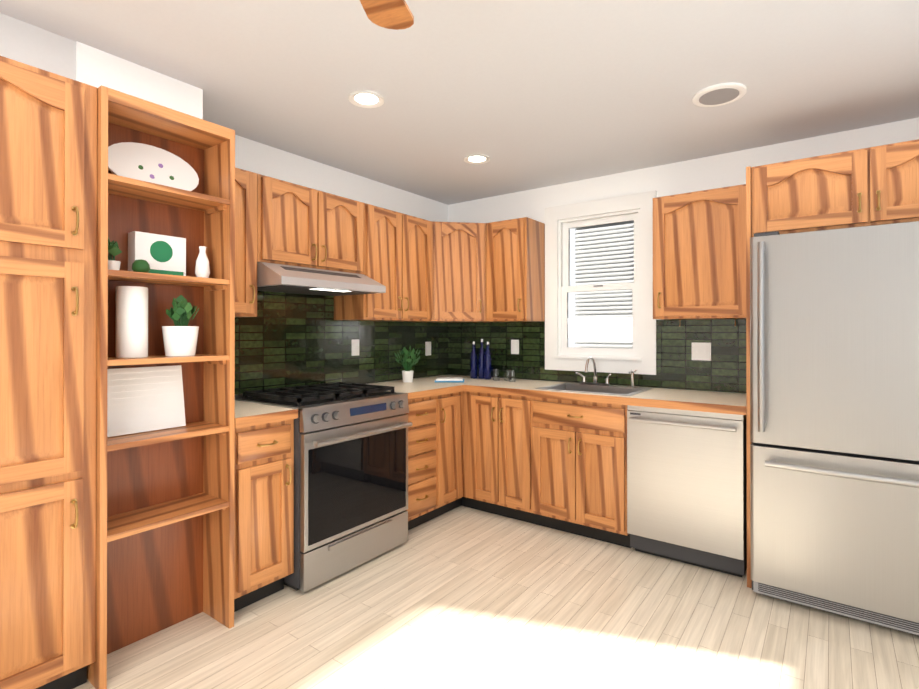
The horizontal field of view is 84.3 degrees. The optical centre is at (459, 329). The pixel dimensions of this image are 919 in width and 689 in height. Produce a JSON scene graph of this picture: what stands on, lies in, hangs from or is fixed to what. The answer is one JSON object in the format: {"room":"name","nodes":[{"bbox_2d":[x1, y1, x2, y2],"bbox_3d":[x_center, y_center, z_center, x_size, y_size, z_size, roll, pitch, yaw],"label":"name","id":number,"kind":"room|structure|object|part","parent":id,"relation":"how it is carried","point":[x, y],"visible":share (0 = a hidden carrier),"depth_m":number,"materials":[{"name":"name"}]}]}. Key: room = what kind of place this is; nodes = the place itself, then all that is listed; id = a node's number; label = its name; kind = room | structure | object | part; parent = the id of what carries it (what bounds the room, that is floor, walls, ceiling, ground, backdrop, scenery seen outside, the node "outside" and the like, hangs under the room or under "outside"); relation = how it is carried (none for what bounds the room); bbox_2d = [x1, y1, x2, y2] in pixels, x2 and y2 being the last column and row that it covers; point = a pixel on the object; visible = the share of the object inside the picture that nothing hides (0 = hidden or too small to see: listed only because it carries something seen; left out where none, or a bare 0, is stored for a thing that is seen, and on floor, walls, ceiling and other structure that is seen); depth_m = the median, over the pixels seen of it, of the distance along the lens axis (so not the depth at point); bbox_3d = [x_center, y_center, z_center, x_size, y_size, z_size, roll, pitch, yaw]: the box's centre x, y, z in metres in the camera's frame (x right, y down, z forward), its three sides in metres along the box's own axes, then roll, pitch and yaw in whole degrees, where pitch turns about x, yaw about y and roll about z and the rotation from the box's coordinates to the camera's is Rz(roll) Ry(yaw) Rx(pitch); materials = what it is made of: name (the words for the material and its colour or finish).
{"room":"kitchen","nodes":[
{"label":"kitchen","id":0,"kind":"room"},
{"bbox_2d":[0,13,202,118],"bbox_3d":[-1.890,0.091,1.741,0.392,2.420,1.817,0,0,36],"label":"wall","id":1,"kind":"structure","parent":0,"point":[31,45],"depth_m":2.00,"materials":[{"name":"paint"}]},
{"bbox_2d":[235,135,447,383],"bbox_3d":[-1.628,0.094,2.531,0.120,2.420,5.240,0,0,36],"label":"wall","id":2,"kind":"structure","parent":0,"point":[261,158],"depth_m":3.45,"materials":[{"name":"paint"}]},
{"bbox_2d":[235,168,262,316],"bbox_3d":[-1.273,-0.446,2.642,0.317,0.758,0.312,0,0,36],"label":"upper cabinet","id":3,"kind":"object","parent":2,"relation":"attached to","point":[248,185],"depth_m":2.62,"materials":[{"name":"brown wood"}]},
{"bbox_2d":[263,175,330,269],"bbox_3d":[-1.050,-0.591,2.946,0.317,0.465,0.438,0,0,36],"label":"upper cabinet","id":4,"kind":"object","parent":2,"relation":"attached to","point":[296,218],"depth_m":2.86,"materials":[{"name":"brown wood"}]},
{"bbox_2d":[257,262,385,295],"bbox_3d":[-0.883,-0.290,3.017,0.501,0.134,0.744,0,0,36],"label":"range hood","id":5,"kind":"object","parent":4,"relation":"attached to","point":[272,277],"visible":0.9,"depth_m":2.84,"materials":[{"name":"metal"}]},
{"bbox_2d":[235,291,447,394],"bbox_3d":[-0.805,0.021,3.543,0.010,0.750,2.373,0,0,36],"label":"backsplash","id":6,"kind":"structure","parent":2,"relation":"attached to","point":[282,340],"depth_m":3.36,"materials":[{"name":"tile"}]},
{"bbox_2d":[351,339,358,355],"bbox_3d":[-0.741,0.129,3.615,0.008,0.115,0.070,0,0,36],"label":"electrical outlet","id":7,"kind":"object","parent":6,"relation":"attached to","point":[354,347],"visible":1,"depth_m":3.60,"materials":[{"name":"white plastic"}]},
{"bbox_2d":[425,342,430,355],"bbox_3d":[-0.262,0.161,4.269,0.008,0.115,0.070,0,0,36],"label":"electrical outlet","id":8,"kind":"object","parent":6,"relation":"attached to","point":[427,348],"visible":1,"depth_m":4.26,"materials":[{"name":"white plastic"}]},
{"bbox_2d":[331,194,366,275],"bbox_3d":[-0.864,-0.591,3.199,0.317,0.465,0.438,0,0,36],"label":"upper cabinet","id":9,"kind":"object","parent":2,"relation":"attached to","point":[348,216],"depth_m":3.17,"materials":[{"name":"brown wood"}]},
{"bbox_2d":[334,204,394,320],"bbox_3d":[-0.613,-0.443,3.541,0.317,0.758,0.407,0,0,36],"label":"upper cabinet","id":10,"kind":"object","parent":2,"relation":"attached to","point":[380,221],"depth_m":3.40,"materials":[{"name":"brown wood"}]},
{"bbox_2d":[395,212,430,321],"bbox_3d":[-0.412,-0.442,3.776,0.364,0.758,0.457,0,0,36],"label":"upper cabinet","id":11,"kind":"object","parent":2,"relation":"attached to","point":[422,270],"depth_m":3.65,"materials":[{"name":"brown wood"}]},
{"bbox_2d":[431,221,482,322],"bbox_3d":[-0.059,-0.441,4.062,0.594,0.758,0.669,0,0,36],"label":"upper cabinet","id":12,"kind":"object","parent":2,"relation":"attached to","point":[456,247],"depth_m":3.87,"materials":[{"name":"brown wood"}]},
{"bbox_2d":[0,0,918,204],"bbox_3d":[-0.088,-1.150,1.406,4.100,0.060,5.400,0,0,36],"label":"ceiling","id":13,"kind":"structure","parent":0,"point":[524,95],"depth_m":2.21,"materials":[{"name":"paint"}]},
{"bbox_2d":[349,90,383,107],"bbox_3d":[-0.449,-1.110,2.452,0.170,0.012,0.170,0,0,36],"label":"recessed light","id":14,"kind":"object","parent":13,"relation":"in","point":[365,99],"visible":1,"depth_m":2.45,"materials":[{"name":"white"}]},
{"bbox_2d":[360,0,413,29],"bbox_3d":[-0.296,-0.882,0.940,0.945,0.480,0.950,0,0,36],"label":"ceiling fan","id":15,"kind":"object","parent":13,"relation":"hanging from","point":[393,14],"visible":1,"depth_m":1.36,"materials":[{"name":"brown wood"}]},
{"bbox_2d":[464,154,489,163],"bbox_3d":[0.114,-1.107,3.304,0.170,0.012,0.170,0,0,36],"label":"recessed light","id":16,"kind":"object","parent":13,"relation":"in","point":[476,159],"visible":0.98,"depth_m":3.30,"materials":[{"name":"white"}]},
{"bbox_2d":[692,82,746,106],"bbox_3d":[1.231,-1.108,2.410,0.230,0.016,0.230,0,0,36],"label":"ceiling vent","id":17,"kind":"object","parent":13,"relation":"in","point":[720,94],"visible":1,"depth_m":2.38,"materials":[{"name":"white"}]},
{"bbox_2d":[73,506,918,688],"bbox_3d":[-0.088,1.330,1.396,4.100,0.060,5.400,0,0,36],"label":"floor","id":18,"kind":"structure","parent":0,"point":[461,597],"depth_m":2.18,"materials":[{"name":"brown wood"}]},
{"bbox_2d":[0,56,96,688],"bbox_3d":[-1.569,0.211,1.623,0.260,2.180,0.648,0,0,36],"label":"pantry","id":19,"kind":"object","parent":18,"relation":"on","point":[48,221],"visible":1,"depth_m":1.71,"materials":[{"name":"brown wood"}]},
{"bbox_2d":[87,85,234,688],"bbox_3d":[-1.235,0.213,2.098,0.238,2.180,0.508,0,0,36],"label":"shelf unit","id":20,"kind":"object","parent":18,"relation":"on","point":[164,528],"depth_m":2.16,"materials":[{"name":"brown wood"}]},
{"bbox_3d":[-1.342,-0.288,1.954,0.096,0.139,0.069,0,0,36],"label":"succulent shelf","id":21,"kind":"part","parent":20,"relation":"part of","materials":[{"name":"green plant"}]},
{"bbox_2d":[115,286,147,357],"bbox_3d":[-1.302,-0.029,2.019,0.110,0.280,0.110,0,0,36],"label":"jar","id":22,"kind":"object","parent":20,"relation":"on","point":[131,321],"visible":0.98,"depth_m":1.97,"materials":[{"name":"white ceramic"}]},
{"bbox_2d":[132,259,149,272],"bbox_3d":[-1.266,-0.249,2.018,0.064,0.060,0.062,0,0,36],"label":"ball","id":23,"kind":"object","parent":20,"relation":"on","point":[140,265],"visible":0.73,"depth_m":2.00,"materials":[{"name":"green plant"}]},
{"bbox_3d":[-1.300,0.289,2.103,0.054,0.264,0.300,0,0,36],"label":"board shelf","id":24,"kind":"part","parent":20,"relation":"part of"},
{"bbox_2d":[108,142,198,190],"bbox_3d":[-1.283,-0.672,2.131,0.062,0.207,0.370,0,0,36],"label":"plate","id":25,"kind":"object","parent":20,"relation":"on","point":[146,163],"visible":0.85,"depth_m":2.13,"materials":[{"name":"white ceramic"}]},
{"bbox_3d":[-1.279,-0.308,2.152,0.071,0.179,0.200,0,0,36],"label":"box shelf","id":26,"kind":"part","parent":20,"relation":"part of","materials":[{"name":"white cardboard"}]},
{"bbox_3d":[-1.186,-0.018,2.157,0.146,0.259,0.140,0,0,36],"label":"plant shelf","id":27,"kind":"part","parent":20,"relation":"part of","materials":[{"name":"white ceramic"}]},
{"bbox_2d":[195,246,209,277],"bbox_3d":[-1.126,-0.290,2.226,0.060,0.145,0.060,0,0,36],"label":"vase","id":28,"kind":"object","parent":20,"relation":"on","point":[202,268],"visible":0.88,"depth_m":2.21,"materials":[{"name":"white ceramic"}]},
{"bbox_2d":[234,400,297,611],"bbox_3d":[-1.135,0.849,2.542,0.650,0.912,0.324,0,0,36],"label":"base cabinet","id":29,"kind":"object","parent":18,"relation":"on","point":[264,504],"visible":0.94,"depth_m":2.37,"materials":[{"name":"brown wood"}]},
{"bbox_2d":[235,382,412,592],"bbox_3d":[-0.775,0.828,2.958,0.723,0.956,0.762,0,0,36],"label":"range","id":30,"kind":"object","parent":18,"relation":"on","point":[350,475],"visible":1,"depth_m":2.72,"materials":[{"name":"grey metal"}]},
{"bbox_2d":[405,391,445,529],"bbox_3d":[-0.475,0.872,3.471,0.616,0.872,0.415,0,0,36],"label":"base cabinet","id":31,"kind":"object","parent":18,"relation":"on","point":[427,413],"depth_m":3.32,"materials":[{"name":"brown wood"}]},
{"bbox_2d":[446,387,465,511],"bbox_3d":[-0.315,0.873,3.690,0.616,0.872,0.262,0,0,36],"label":"base cabinet","id":32,"kind":"object","parent":18,"relation":"on","point":[455,400],"depth_m":3.57,"materials":[{"name":"brown wood"}]},
{"bbox_2d":[466,387,581,527],"bbox_3d":[0.450,0.873,3.716,0.626,0.872,0.616,0,0,36],"label":"base cabinet","id":33,"kind":"object","parent":18,"relation":"on","point":[524,450],"depth_m":3.36,"materials":[{"name":"brown wood"}]},
{"bbox_2d":[370,375,489,398],"bbox_3d":[-0.224,0.418,3.813,0.619,0.039,1.260,0,0,36],"label":"countertop","id":34,"kind":"structure","parent":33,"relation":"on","point":[426,385],"depth_m":3.67,"materials":[{"name":"beige stone"}]},
{"bbox_2d":[395,346,419,381],"bbox_3d":[-0.374,0.258,3.813,0.168,0.276,0.207,0,0,36],"label":"potted plant","id":35,"kind":"object","parent":34,"relation":"on","point":[407,372],"visible":1,"depth_m":3.81,"materials":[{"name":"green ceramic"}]},
{"bbox_2d":[435,377,463,381],"bbox_3d":[-0.074,0.385,3.870,0.220,0.024,0.150,0,0,1],"label":"books","id":36,"kind":"object","parent":34,"relation":"on","point":[448,379],"visible":1,"depth_m":3.80,"materials":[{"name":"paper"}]},
{"bbox_2d":[470,341,476,378],"bbox_3d":[0.117,0.248,4.140,0.060,0.300,0.059,0,0,36],"label":"bottle","id":37,"kind":"object","parent":34,"relation":"on","point":[473,365],"visible":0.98,"depth_m":4.12,"materials":[{"name":"blue glass"}]},
{"bbox_2d":[478,339,484,378],"bbox_3d":[0.182,0.238,4.116,0.060,0.320,0.059,0,0,36],"label":"bottle","id":38,"kind":"object","parent":34,"relation":"on","point":[481,363],"visible":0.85,"depth_m":4.09,"materials":[{"name":"blue glass"}]},
{"bbox_2d":[484,342,490,378],"bbox_3d":[0.226,0.247,4.060,0.060,0.300,0.059,0,0,36],"label":"bottle","id":39,"kind":"object","parent":34,"relation":"on","point":[487,365],"visible":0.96,"depth_m":4.04,"materials":[{"name":"blue glass"}]},
{"bbox_2d":[466,379,746,414],"bbox_3d":[0.931,0.416,3.363,1.775,0.039,0.619,0,0,36],"label":"countertop","id":40,"kind":"structure","parent":33,"relation":"on","point":[726,402],"depth_m":3.04,"materials":[{"name":"beige stone"}]},
{"bbox_2d":[492,369,499,379],"bbox_3d":[0.288,0.355,3.976,0.064,0.085,0.064,0,0,36],"label":"glass","id":41,"kind":"object","parent":40,"relation":"on","point":[496,374],"visible":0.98,"depth_m":3.95,"materials":[{"name":"white"}]},
{"bbox_2d":[504,369,511,380],"bbox_3d":[0.377,0.354,3.961,0.064,0.085,0.064,0,0,36],"label":"glass","id":42,"kind":"object","parent":40,"relation":"on","point":[506,376],"visible":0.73,"depth_m":3.94,"materials":[{"name":"white"}]},
{"bbox_2d":[508,370,515,381],"bbox_3d":[0.403,0.354,3.879,0.064,0.085,0.064,0,0,36],"label":"glass","id":43,"kind":"object","parent":40,"relation":"on","point":[512,375],"visible":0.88,"depth_m":3.85,"materials":[{"name":"white"}]},
{"bbox_2d":[535,382,652,395],"bbox_3d":[0.901,0.479,3.390,0.630,0.173,0.490,0,0,36],"label":"sink","id":44,"kind":"object","parent":40,"relation":"in","point":[610,390],"visible":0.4,"depth_m":3.50,"materials":[{"name":"metal"}]},
{"bbox_2d":[575,356,636,387],"bbox_3d":[0.982,0.289,3.484,0.425,0.209,0.203,0,0,36],"label":"faucet","id":45,"kind":"object","parent":40,"relation":"on","point":[597,383],"visible":1,"depth_m":3.54,"materials":[{"name":"silver metal"}]},
{"bbox_2d":[627,405,746,576],"bbox_3d":[1.375,0.873,2.992,0.592,0.866,0.659,0,0,36],"label":"dishwasher","id":46,"kind":"object","parent":18,"relation":"on","point":[687,486],"visible":0.9,"depth_m":2.75,"materials":[{"name":"grey metal"}]},
{"bbox_2d":[746,166,751,587],"bbox_3d":[1.651,0.241,2.825,0.020,2.130,0.636,0,0,36],"label":"panel","id":47,"kind":"object","parent":18,"relation":"on","point":[748,227],"visible":0.36,"depth_m":2.57,"materials":[{"name":"brown wood"}]},
{"bbox_2d":[750,221,918,635],"bbox_3d":[1.957,0.423,2.438,0.910,1.762,0.846,0,0,36],"label":"fridge","id":48,"kind":"object","parent":18,"relation":"on","point":[834,411],"visible":1,"depth_m":2.23,"materials":[{"name":"grey metal"}]},
{"bbox_2d":[448,117,918,393],"bbox_3d":[1.474,0.098,3.430,3.820,2.420,0.120,0,0,36],"label":"wall","id":49,"kind":"structure","parent":0,"point":[711,172],"depth_m":3.38,"materials":[{"name":"paint"}]},
{"bbox_2d":[483,217,544,321],"bbox_3d":[0.395,-0.441,3.918,0.406,0.758,0.364,0,0,36],"label":"upper cabinet","id":50,"kind":"object","parent":49,"relation":"attached to","point":[513,249],"depth_m":3.80,"materials":[{"name":"brown wood"}]},
{"bbox_2d":[448,319,745,392],"bbox_3d":[0.862,0.167,3.797,2.398,0.460,0.010,0,0,36],"label":"backsplash","id":51,"kind":"structure","parent":49,"relation":"attached to","point":[722,370],"depth_m":3.43,"materials":[{"name":"tile"}]},
{"bbox_2d":[511,340,518,353],"bbox_3d":[0.447,0.141,4.091,0.070,0.115,0.008,0,0,36],"label":"electrical outlet","id":52,"kind":"object","parent":51,"relation":"attached to","point":[514,346],"visible":1,"depth_m":4.09,"materials":[{"name":"white plastic"}]},
{"bbox_2d":[692,342,710,360],"bbox_3d":[1.558,0.142,3.273,0.115,0.115,0.012,0,0,36],"label":"light switch","id":53,"kind":"object","parent":51,"relation":"attached to","point":[701,351],"visible":1,"depth_m":3.27,"materials":[{"name":"white plastic"}]},
{"bbox_2d":[545,190,656,374],"bbox_3d":[1.032,-0.316,3.733,0.830,1.250,0.152,0,0,36],"label":"window","id":54,"kind":"structure","parent":49,"relation":"in","point":[607,322],"depth_m":3.71,"materials":[{"name":"white wood"}]},
{"bbox_2d":[653,184,745,326],"bbox_3d":[1.504,-0.421,3.113,0.552,0.805,0.350,0,0,36],"label":"upper cabinet","id":55,"kind":"object","parent":49,"relation":"attached to","point":[699,254],"visible":1,"depth_m":3.00,"materials":[{"name":"brown wood"}]},
{"bbox_2d":[751,139,918,236],"bbox_3d":[2.029,-0.648,2.530,0.938,0.355,0.670,0,0,36],"label":"upper cabinet","id":56,"kind":"object","parent":49,"relation":"attached to","point":[873,186],"visible":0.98,"depth_m":2.36,"materials":[{"name":"brown wood"}]}
]}

